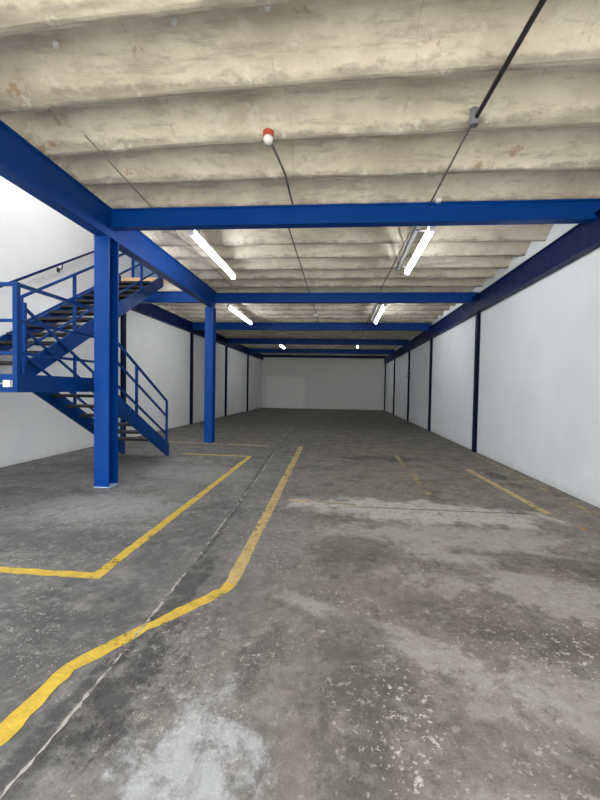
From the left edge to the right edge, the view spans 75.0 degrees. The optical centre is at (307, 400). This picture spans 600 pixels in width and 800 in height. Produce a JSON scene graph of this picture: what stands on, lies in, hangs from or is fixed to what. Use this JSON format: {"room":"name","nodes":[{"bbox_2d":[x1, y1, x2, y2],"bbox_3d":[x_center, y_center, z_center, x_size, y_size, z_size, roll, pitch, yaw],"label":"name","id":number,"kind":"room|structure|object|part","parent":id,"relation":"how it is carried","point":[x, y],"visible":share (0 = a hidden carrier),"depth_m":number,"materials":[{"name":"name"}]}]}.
{"room":"empty warehouse","nodes":[
{"label":"empty warehouse","id":0,"kind":"room"},
{"bbox_2d":[0,176,261,467],"bbox_3d":[-4.944,-2.607,14.281,0.200,7.210,32.800,1,2,5],"label":"wall","id":1,"kind":"structure","parent":0,"point":[34,236],"depth_m":8.80,"materials":[{"name":"white paint"}]},
{"bbox_2d":[0,251,93,287],"bbox_3d":[-5.270,-2.838,8.178,0.123,3.163,5.424,1,2,5],"label":"wall handrail","id":2,"kind":"object","parent":1,"relation":"attached to","point":[91,252],"visible":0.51,"depth_m":8.05,"materials":[{"name":"blue metal"}]},
{"bbox_2d":[120,291,200,302],"bbox_3d":[-3.899,-2.793,10.577,2.466,0.292,0.174,1,2,5],"label":"steel beam","id":3,"kind":"structure","parent":1,"relation":"attached to","point":[159,296],"depth_m":10.51,"materials":[{"name":"blue metal"}]},
{"bbox_2d":[0,408,599,799],"bbox_3d":[-0.180,1.179,14.050,10.080,0.200,32.900,1,2,5],"label":"floor","id":4,"kind":"structure","parent":0,"point":[403,642],"depth_m":2.53,"materials":[{"name":"concrete"}]},
{"bbox_2d":[0,253,168,455],"bbox_3d":[-4.214,-1.546,7.545,2.282,5.494,6.002,1,2,5],"label":"staircase","id":5,"kind":"structure","parent":4,"relation":"on","point":[25,378],"depth_m":6.75,"materials":[{"name":"blue metal"}]},
{"bbox_3d":[-4.490,-0.575,4.610,2.205,0.034,0.030,1,2,5],"label":"handrail","id":6,"kind":"part","parent":5,"relation":"part of","materials":[{"name":"blue metal"}]},
{"bbox_3d":[-4.483,-0.950,4.599,2.205,0.034,0.030,1,2,5],"label":"handrail","id":7,"kind":"part","parent":5,"relation":"part of","materials":[{"name":"blue metal"}]},
{"bbox_3d":[-4.476,-1.365,4.587,2.205,0.042,0.030,1,2,5],"label":"handrail","id":8,"kind":"part","parent":5,"relation":"part of","materials":[{"name":"blue metal"}]},
{"bbox_2d":[0,380,12,386],"bbox_3d":[-3.967,-0.208,4.520,1.155,0.080,0.058,1,2,5],"label":"box","id":9,"kind":"object","parent":5,"relation":"attached to","point":[6,383],"visible":1,"depth_m":4.45,"materials":[{"name":"white plastic"}]},
{"bbox_3d":[-3.356,-0.836,4.511,0.055,1.057,0.055,1,2,5],"label":"post","id":10,"kind":"part","parent":5,"relation":"part of","materials":[{"name":"blue metal"}]},
{"bbox_3d":[-4.301,-1.045,5.872,0.045,1.000,0.045,1,2,5],"label":"post","id":11,"kind":"part","parent":5,"relation":"part of","materials":[{"name":"blue metal"}]},
{"bbox_3d":[-4.248,-0.930,5.870,0.045,1.082,0.045,1,2,5],"label":"post","id":12,"kind":"part","parent":5,"relation":"part of","materials":[{"name":"blue metal"}]},
{"bbox_3d":[-4.150,-0.375,7.218,0.030,1.496,2.706,1,2,5],"label":"handrail","id":13,"kind":"part","parent":5,"relation":"part of","materials":[{"name":"blue metal"}]},
{"bbox_3d":[-3.301,-0.574,5.256,0.030,0.034,1.430,1,2,5],"label":"handrail","id":14,"kind":"part","parent":5,"relation":"part of","materials":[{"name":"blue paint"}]},
{"bbox_3d":[-3.295,-0.949,5.245,0.030,0.034,1.430,1,2,5],"label":"handrail","id":15,"kind":"part","parent":5,"relation":"part of","materials":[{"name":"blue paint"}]},
{"bbox_3d":[-3.287,-1.364,5.233,0.030,0.042,1.430,1,2,5],"label":"handrail","id":16,"kind":"part","parent":5,"relation":"part of","materials":[{"name":"blue metal"}]},
{"bbox_3d":[-4.080,-2.949,8.133,0.030,2.719,4.711,1,2,5],"label":"handrail","id":17,"kind":"part","parent":5,"relation":"part of","materials":[{"name":"blue metal"}]},
{"bbox_3d":[-4.156,0.015,7.230,0.030,1.496,2.706,1,2,5],"label":"handrail","id":18,"kind":"part","parent":5,"relation":"part of","materials":[{"name":"blue metal"}]},
{"bbox_3d":[-4.192,-1.759,7.037,0.045,1.000,0.045,1,2,5],"label":"post","id":19,"kind":"part","parent":5,"relation":"part of","materials":[{"name":"blue metal"}]},
{"bbox_3d":[-4.167,-0.363,7.004,0.040,0.895,0.040,1,2,5],"label":"post","id":20,"kind":"part","parent":5,"relation":"part of","materials":[{"name":"blue metal"}]},
{"bbox_3d":[-4.144,-0.704,7.208,0.030,1.503,2.710,1,2,5],"label":"handrail","id":21,"kind":"part","parent":5,"relation":"part of","materials":[{"name":"blue metal"}]},
{"bbox_3d":[-4.087,-2.550,8.145,0.030,2.712,4.707,1,2,5],"label":"handrail","id":22,"kind":"part","parent":5,"relation":"part of","materials":[{"name":"blue metal"}]},
{"bbox_3d":[-4.094,-2.150,8.157,0.030,2.712,4.707,1,2,5],"label":"handrail","id":23,"kind":"part","parent":5,"relation":"part of","materials":[{"name":"blue metal"}]},
{"bbox_3d":[-4.056,0.437,8.573,0.040,0.895,0.040,1,2,5],"label":"post","id":24,"kind":"part","parent":5,"relation":"part of","materials":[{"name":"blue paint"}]},
{"bbox_3d":[-3.151,-0.199,7.207,0.040,0.895,0.040,1,2,5],"label":"post","id":25,"kind":"part","parent":5,"relation":"part of","materials":[{"name":"blue metal"}]},
{"bbox_3d":[-3.975,-3.187,9.367,0.045,1.000,0.045,1,2,5],"label":"post","id":26,"kind":"part","parent":5,"relation":"part of","materials":[{"name":"blue metal"}]},
{"bbox_3d":[-3.150,0.107,7.291,0.030,1.343,2.426,1,2,5],"label":"handrail","id":27,"kind":"part","parent":5,"relation":"part of","materials":[{"name":"blue metal"}]},
{"bbox_3d":[-3.143,-0.283,7.279,0.030,1.343,2.426,1,2,5],"label":"handrail","id":28,"kind":"part","parent":5,"relation":"part of","materials":[{"name":"blue metal"}]},
{"bbox_3d":[-3.137,-0.613,7.269,0.030,1.350,2.430,1,2,5],"label":"handrail","id":29,"kind":"part","parent":5,"relation":"part of","materials":[{"name":"blue metal"}]},
{"bbox_2d":[122,277,167,281],"bbox_3d":[-4.283,-3.285,10.627,1.540,0.125,0.045,1,2,5],"label":"board","id":30,"kind":"object","parent":5,"relation":"attached to","point":[151,279],"visible":0.43,"depth_m":10.62,"materials":[{"name":"beige wood"}]},
{"bbox_2d":[132,259,159,277],"bbox_3d":[-3.821,-4.430,11.126,2.455,2.140,0.080,1,2,5],"label":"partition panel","id":31,"kind":"object","parent":30,"relation":"on","point":[135,271],"visible":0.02,"depth_m":11.22,"materials":[{"name":"blue metal"}]},
{"bbox_3d":[-3.059,0.457,8.493,0.040,0.895,0.040,1,2,5],"label":"post","id":32,"kind":"part","parent":5,"relation":"part of","materials":[{"name":"blue metal"}]},
{"bbox_2d":[93,235,119,487],"bbox_3d":[-2.994,-0.558,5.824,0.241,3.664,0.266,1,2,5],"label":"steel column","id":33,"kind":"structure","parent":4,"relation":"on","point":[106,248],"depth_m":5.73,"materials":[{"name":"blue metal"}]},
{"bbox_3d":[-2.963,-2.382,5.770,0.241,0.014,0.266,1,2,5],"label":"cap plate","id":34,"kind":"part","parent":33,"relation":"part of","materials":[{"name":"blue paint"}]},
{"bbox_3d":[-3.026,1.267,5.878,0.233,0.012,0.258,1,2,5],"label":"plate","id":35,"kind":"part","parent":33,"relation":"part of","materials":[{"name":"metal"}]},
{"bbox_2d":[0,120,215,307],"bbox_3d":[-3.090,-2.559,4.154,0.190,0.430,12.920,1,2,5],"label":"steel beam","id":36,"kind":"structure","parent":33,"relation":"on","point":[22,164],"depth_m":5.02,"materials":[{"name":"blue metal"}]},
{"bbox_2d":[0,582,235,745],"bbox_3d":[-1.067,1.419,2.032,0.892,0.001,2.024,1,2,5],"label":"floor marking","id":37,"kind":"object","parent":4,"relation":"on","point":[14,722],"depth_m":2.10,"materials":[{"name":"yellow paint"}]},
{"bbox_2d":[120,313,125,436],"bbox_3d":[-5.114,-0.782,10.853,0.084,3.740,0.190,1,2,5],"label":"wall post","id":38,"kind":"object","parent":4,"relation":"on","point":[123,317],"visible":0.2,"depth_m":10.79,"materials":[{"name":"black metal"}]},
{"bbox_2d":[0,453,251,578],"bbox_3d":[-2.771,1.274,5.944,2.773,0.001,5.817,1,2,5],"label":"floor marking","id":39,"kind":"object","parent":4,"relation":"on","point":[99,573],"depth_m":3.46,"materials":[{"name":"yellow paint"}]},
{"bbox_2d":[0,425,292,797],"bbox_3d":[-0.886,1.230,8.438,0.734,0.001,15.401,1,2,5],"label":"joint","id":40,"kind":"object","parent":4,"relation":"on","point":[87,694],"depth_m":1.92,"materials":[{"name":"grey concrete"}]},
{"bbox_2d":[189,333,193,423],"bbox_3d":[-4.706,-0.899,15.866,0.084,3.688,0.190,1,2,5],"label":"wall post","id":41,"kind":"object","parent":4,"relation":"on","point":[191,334],"visible":0.95,"depth_m":15.81,"materials":[{"name":"metal"}]},
{"bbox_2d":[204,306,216,442],"bbox_3d":[-2.652,-0.695,10.635,0.241,3.664,0.266,1,2,5],"label":"steel column","id":42,"kind":"structure","parent":4,"relation":"on","point":[210,311],"depth_m":10.53,"materials":[{"name":"blue metal"}]},
{"bbox_2d":[179,442,262,445],"bbox_3d":[-2.404,1.146,10.434,2.777,0.001,0.325,1,2,5],"label":"floor marking","id":43,"kind":"object","parent":4,"relation":"on","point":[179,442],"depth_m":10.42,"materials":[{"name":"yellow paint"}]},
{"bbox_2d":[225,346,227,415],"bbox_3d":[-4.312,-1.036,20.698,0.084,3.688,0.190,1,2,5],"label":"wall post","id":44,"kind":"object","parent":4,"relation":"on","point":[226,347],"visible":0.85,"depth_m":20.63,"materials":[{"name":"blue metal"}]},
{"bbox_2d":[131,303,263,359],"bbox_3d":[-4.244,-3.083,20.644,0.130,0.405,19.580,1,2,5],"label":"steel beam","id":45,"kind":"structure","parent":44,"relation":"on","point":[151,310],"depth_m":14.25,"materials":[{"name":"blue metal"}]},
{"bbox_2d":[246,355,248,410],"bbox_3d":[-3.914,-1.175,25.579,0.084,3.688,0.190,1,2,5],"label":"wall post","id":46,"kind":"object","parent":4,"relation":"on","point":[247,355],"visible":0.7,"depth_m":25.52,"materials":[{"name":"metal"}]},
{"bbox_2d":[226,447,302,584],"bbox_3d":[-0.382,1.296,6.582,0.278,0.001,7.222,1,2,5],"label":"floor marking","id":47,"kind":"object","parent":4,"relation":"on","point":[235,574],"depth_m":4.12,"materials":[{"name":"yellow paint"}]},
{"bbox_2d":[288,499,310,501],"bbox_3d":[-0.113,1.340,5.255,0.305,0.001,0.101,1,2,5],"label":"floor marking","id":48,"kind":"object","parent":4,"relation":"on","point":[288,499],"depth_m":5.26,"materials":[{"name":"yellow paint"}]},
{"bbox_2d":[321,501,356,504],"bbox_3d":[0.367,1.351,5.168,0.559,0.001,0.133,1,2,5],"label":"floor marking","id":49,"kind":"object","parent":4,"relation":"on","point":[321,501],"depth_m":5.16,"materials":[{"name":"yellow paint"}]},
{"bbox_2d":[384,364,385,409],"bbox_3d":[5.833,-1.016,29.507,0.074,3.474,0.190,1,2,5],"label":"wall post","id":50,"kind":"object","parent":4,"relation":"on","point":[385,364],"visible":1,"depth_m":29.44,"materials":[{"name":"metal"}]},
{"bbox_2d":[393,359,394,414],"bbox_3d":[5.426,-0.874,24.525,0.074,3.474,0.190,1,2,5],"label":"wall post","id":51,"kind":"object","parent":4,"relation":"on","point":[394,359],"visible":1,"depth_m":24.46,"materials":[{"name":"blue metal"}]},
{"bbox_2d":[351,449,448,452],"bbox_3d":[2.368,1.250,9.728,2.603,0.001,0.181,1,2,5],"label":"floor marking","id":52,"kind":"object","parent":4,"relation":"on","point":[351,449],"depth_m":9.77,"materials":[{"name":"yellow paint"}]},
{"bbox_2d":[407,351,409,420],"bbox_3d":[5.008,-0.729,19.395,0.074,3.474,0.190,1,2,5],"label":"wall post","id":53,"kind":"object","parent":4,"relation":"on","point":[408,387],"visible":0.85,"depth_m":19.33,"materials":[{"name":"blue metal"}]},
{"bbox_2d":[393,454,432,494],"bbox_3d":[1.916,1.310,7.434,0.118,0.001,3.550,1,2,5],"label":"floor marking","id":54,"kind":"object","parent":4,"relation":"on","point":[397,457],"depth_m":6.86,"materials":[{"name":"yellow paint"}]},
{"bbox_2d":[427,339,432,430],"bbox_3d":[4.631,-0.597,14.762,0.074,3.474,0.190,1,2,5],"label":"wall post","id":55,"kind":"object","parent":4,"relation":"on","point":[431,340],"visible":1,"depth_m":14.70,"materials":[{"name":"metal"}]},
{"bbox_2d":[472,312,480,451],"bbox_3d":[4.226,-0.456,9.800,0.074,3.474,0.190,1,2,5],"label":"wall post","id":56,"kind":"object","parent":4,"relation":"on","point":[478,315],"visible":1,"depth_m":9.75,"materials":[{"name":"metal"}]},
{"bbox_2d":[465,469,550,513],"bbox_3d":[3.044,1.366,6.215,0.222,0.001,2.704,1,2,5],"label":"floor marking","id":57,"kind":"object","parent":4,"relation":"on","point":[471,471],"depth_m":5.82,"materials":[{"name":"yellow paint"}]},
{"bbox_2d":[473,454,596,516],"bbox_3d":[3.792,1.355,7.006,0.165,0.001,5.101,1,2,5],"label":"floor marking","id":58,"kind":"object","parent":4,"relation":"on","point":[572,503],"depth_m":6.09,"materials":[{"name":"yellow paint"}]},
{"bbox_2d":[0,0,599,355],"bbox_3d":[-0.117,-3.192,13.770,9.480,0.366,32.600,1,2,5],"label":"ceiling","id":59,"kind":"structure","parent":0,"point":[362,101],"depth_m":3.96,"materials":[{"name":"concrete"}]},
{"bbox_2d":[52,40,59,48],"bbox_3d":[-2.070,-2.923,3.217,0.052,0.040,0.052,1,2,5],"label":"plug","id":60,"kind":"object","parent":59,"relation":"attached to","point":[56,45],"visible":1,"depth_m":3.20,"materials":[{"name":"white plastic"}]},
{"bbox_2d":[170,16,176,25],"bbox_3d":[-1.025,-2.899,2.992,0.052,0.040,0.052,1,2,5],"label":"plug","id":61,"kind":"object","parent":59,"relation":"attached to","point":[173,20],"visible":1,"depth_m":2.98,"materials":[{"name":"white plastic"}]},
{"bbox_2d":[84,135,264,318],"bbox_3d":[-1.879,-2.913,10.308,0.080,0.021,12.601,1,2,4],"label":"conduit","id":62,"kind":"object","parent":59,"relation":"attached to","point":[90,141],"visible":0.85,"depth_m":5.16,"materials":[{"name":"grey metal"}]},
{"bbox_2d":[188,230,235,279],"bbox_3d":[-1.661,-2.699,7.085,0.100,0.325,2.400,1,2,5],"label":"lamp","id":63,"kind":"object","parent":59,"relation":"hanging from","point":[194,234],"visible":0.82,"depth_m":6.76,"materials":[{"name":"white plastic"}]},
{"bbox_2d":[227,304,251,324],"bbox_3d":[-2.167,-2.875,12.692,0.100,0.325,2.900,1,2,5],"label":"lamp","id":64,"kind":"object","parent":59,"relation":"hanging from","point":[229,306],"visible":0.88,"depth_m":12.40,"materials":[{"name":"white plastic"}]},
{"bbox_2d":[264,4,270,11],"bbox_3d":[-0.293,-2.882,2.863,0.052,0.040,0.052,1,2,5],"label":"plug","id":65,"kind":"object","parent":59,"relation":"attached to","point":[267,7],"visible":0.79,"depth_m":2.85,"materials":[{"name":"white plastic"}]},
{"bbox_2d":[263,128,273,145],"bbox_3d":[-0.399,-2.672,3.971,0.110,0.130,0.110,1,2,5],"label":"ceiling sensor","id":66,"kind":"object","parent":59,"relation":"attached to","point":[268,133],"visible":1,"depth_m":3.94,"materials":[{"name":"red plastic"}]},
{"bbox_2d":[271,143,323,338],"bbox_3d":[0.236,-2.923,11.866,0.186,0.029,15.751,1,2,5],"label":"conduit","id":67,"kind":"object","parent":59,"relation":"attached to","point":[272,145],"visible":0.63,"depth_m":5.15,"materials":[{"name":"grey metal"}]},
{"bbox_2d":[249,348,394,353],"bbox_3d":[0.862,-3.172,25.023,9.325,0.292,0.174,1,2,5],"label":"steel beam","id":68,"kind":"structure","parent":59,"relation":"attached to","point":[251,350],"depth_m":24.96,"materials":[{"name":"blue metal"}]},
{"bbox_2d":[370,303,385,323],"bbox_3d":[2.170,-2.784,12.165,0.248,0.325,2.850,1,2,5],"label":"lamp","id":69,"kind":"object","parent":59,"relation":"hanging from","point":[383,307],"visible":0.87,"depth_m":11.87,"materials":[{"name":"white plastic"}]},
{"bbox_2d":[370,303,381,320],"bbox_3d":[2.144,-2.746,12.168,0.198,0.062,2.850,1,2,5],"label":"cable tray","id":70,"kind":"object","parent":69,"relation":"on","point":[377,304],"depth_m":12.06,"materials":[{"name":"silver metal"}]},
{"bbox_2d":[396,226,435,274],"bbox_3d":[1.803,-2.627,6.679,0.268,0.325,2.250,1,2,5],"label":"lamp","id":71,"kind":"object","parent":59,"relation":"hanging from","point":[430,230],"visible":0.84,"depth_m":6.41,"materials":[{"name":"white plastic"}]},
{"bbox_2d":[396,226,425,270],"bbox_3d":[1.777,-2.589,6.682,0.218,0.062,2.250,1,2,5],"label":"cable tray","id":72,"kind":"object","parent":71,"relation":"on","point":[416,229],"depth_m":6.51,"materials":[{"name":"silver metal"}]},
{"bbox_2d":[361,127,470,336],"bbox_3d":[2.036,-2.882,11.525,0.152,0.025,15.542,1,2,4],"label":"conduit","id":73,"kind":"object","parent":59,"relation":"attached to","point":[469,128],"visible":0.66,"depth_m":4.87,"materials":[{"name":"grey metal"}]},
{"bbox_2d":[469,106,478,127],"bbox_3d":[1.577,-2.681,3.700,0.084,0.157,0.084,1,2,5],"label":"junction box","id":74,"kind":"object","parent":59,"relation":"attached to","point":[473,122],"visible":0.91,"depth_m":3.67,"materials":[{"name":"grey plastic"}]},
{"bbox_3d":[1.575,-2.606,3.702,0.080,0.006,0.080,1,2,5],"label":"lid","id":75,"kind":"part","parent":74,"relation":"part of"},
{"bbox_2d":[475,0,546,117],"bbox_3d":[1.383,-2.567,0.532,0.087,0.053,6.231,1,2,4],"label":"conduit","id":76,"kind":"object","parent":59,"relation":"attached to","point":[539,6],"visible":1,"depth_m":2.95,"materials":[{"name":"black plastic"}]},
{"bbox_2d":[262,357,384,409],"bbox_3d":[1.203,-2.974,30.130,9.480,7.210,0.200,1,2,5],"label":"wall","id":77,"kind":"structure","parent":0,"point":[287,382],"depth_m":30.08,"materials":[{"name":"white paint"}]},
{"bbox_2d":[264,355,385,357],"bbox_3d":[1.262,-3.376,29.923,9.325,0.172,0.174,1,2,5],"label":"steel beam","id":78,"kind":"structure","parent":77,"relation":"attached to","point":[295,356],"depth_m":29.89,"materials":[{"name":"blue metal"}]},
{"bbox_2d":[385,224,599,507],"bbox_3d":[4.703,-2.417,13.500,0.200,7.210,32.800,1,2,5],"label":"wall","id":79,"kind":"structure","parent":0,"point":[539,392],"depth_m":7.13,"materials":[{"name":"white paint"}]},
{"bbox_2d":[384,209,599,364],"bbox_3d":[4.525,-2.508,13.411,0.135,0.420,32.600,1,2,5],"label":"steel beam","id":80,"kind":"structure","parent":79,"relation":"attached to","point":[582,239],"depth_m":7.15,"materials":[{"name":"blue metal"}]},
{"bbox_2d":[193,322,431,330],"bbox_3d":[0.069,-2.895,15.299,9.325,0.292,0.174,1,2,5],"label":"steel beam","id":81,"kind":"structure","parent":80,"relation":"attached to","point":[196,325],"depth_m":15.22,"materials":[{"name":"blue metal"}]},
{"bbox_2d":[227,338,408,345],"bbox_3d":[0.464,-3.033,20.151,9.325,0.292,0.174,1,2,5],"label":"steel beam","id":82,"kind":"structure","parent":80,"relation":"attached to","point":[229,340],"depth_m":20.09,"materials":[{"name":"blue metal"}]},
{"bbox_2d":[214,292,478,303],"bbox_3d":[0.913,-2.673,10.188,6.809,0.262,0.174,1,2,5],"label":"steel beam","id":83,"kind":"structure","parent":80,"relation":"attached to","point":[341,297],"depth_m":10.13,"materials":[{"name":"blue metal"}]},
{"bbox_2d":[109,199,599,231],"bbox_3d":[0.530,-2.584,5.474,6.809,0.272,0.174,1,2,5],"label":"steel beam","id":84,"kind":"structure","parent":80,"relation":"attached to","point":[556,211],"depth_m":5.41,"materials":[{"name":"blue metal"}]},
{"bbox_3d":[-2.856,-2.649,5.748,0.015,0.268,0.174,1,2,5],"label":"plate","id":85,"kind":"part","parent":84,"relation":"part of","materials":[{"name":"blue paint"}]},
{"bbox_2d":[435,198,441,202],"bbox_3d":[1.758,-2.694,5.258,0.070,0.043,0.055,1,2,5],"label":"clip","id":86,"kind":"object","parent":84,"relation":"attached to","point":[437,200],"visible":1,"depth_m":5.23,"materials":[{"name":"white plastic"}]}
]}

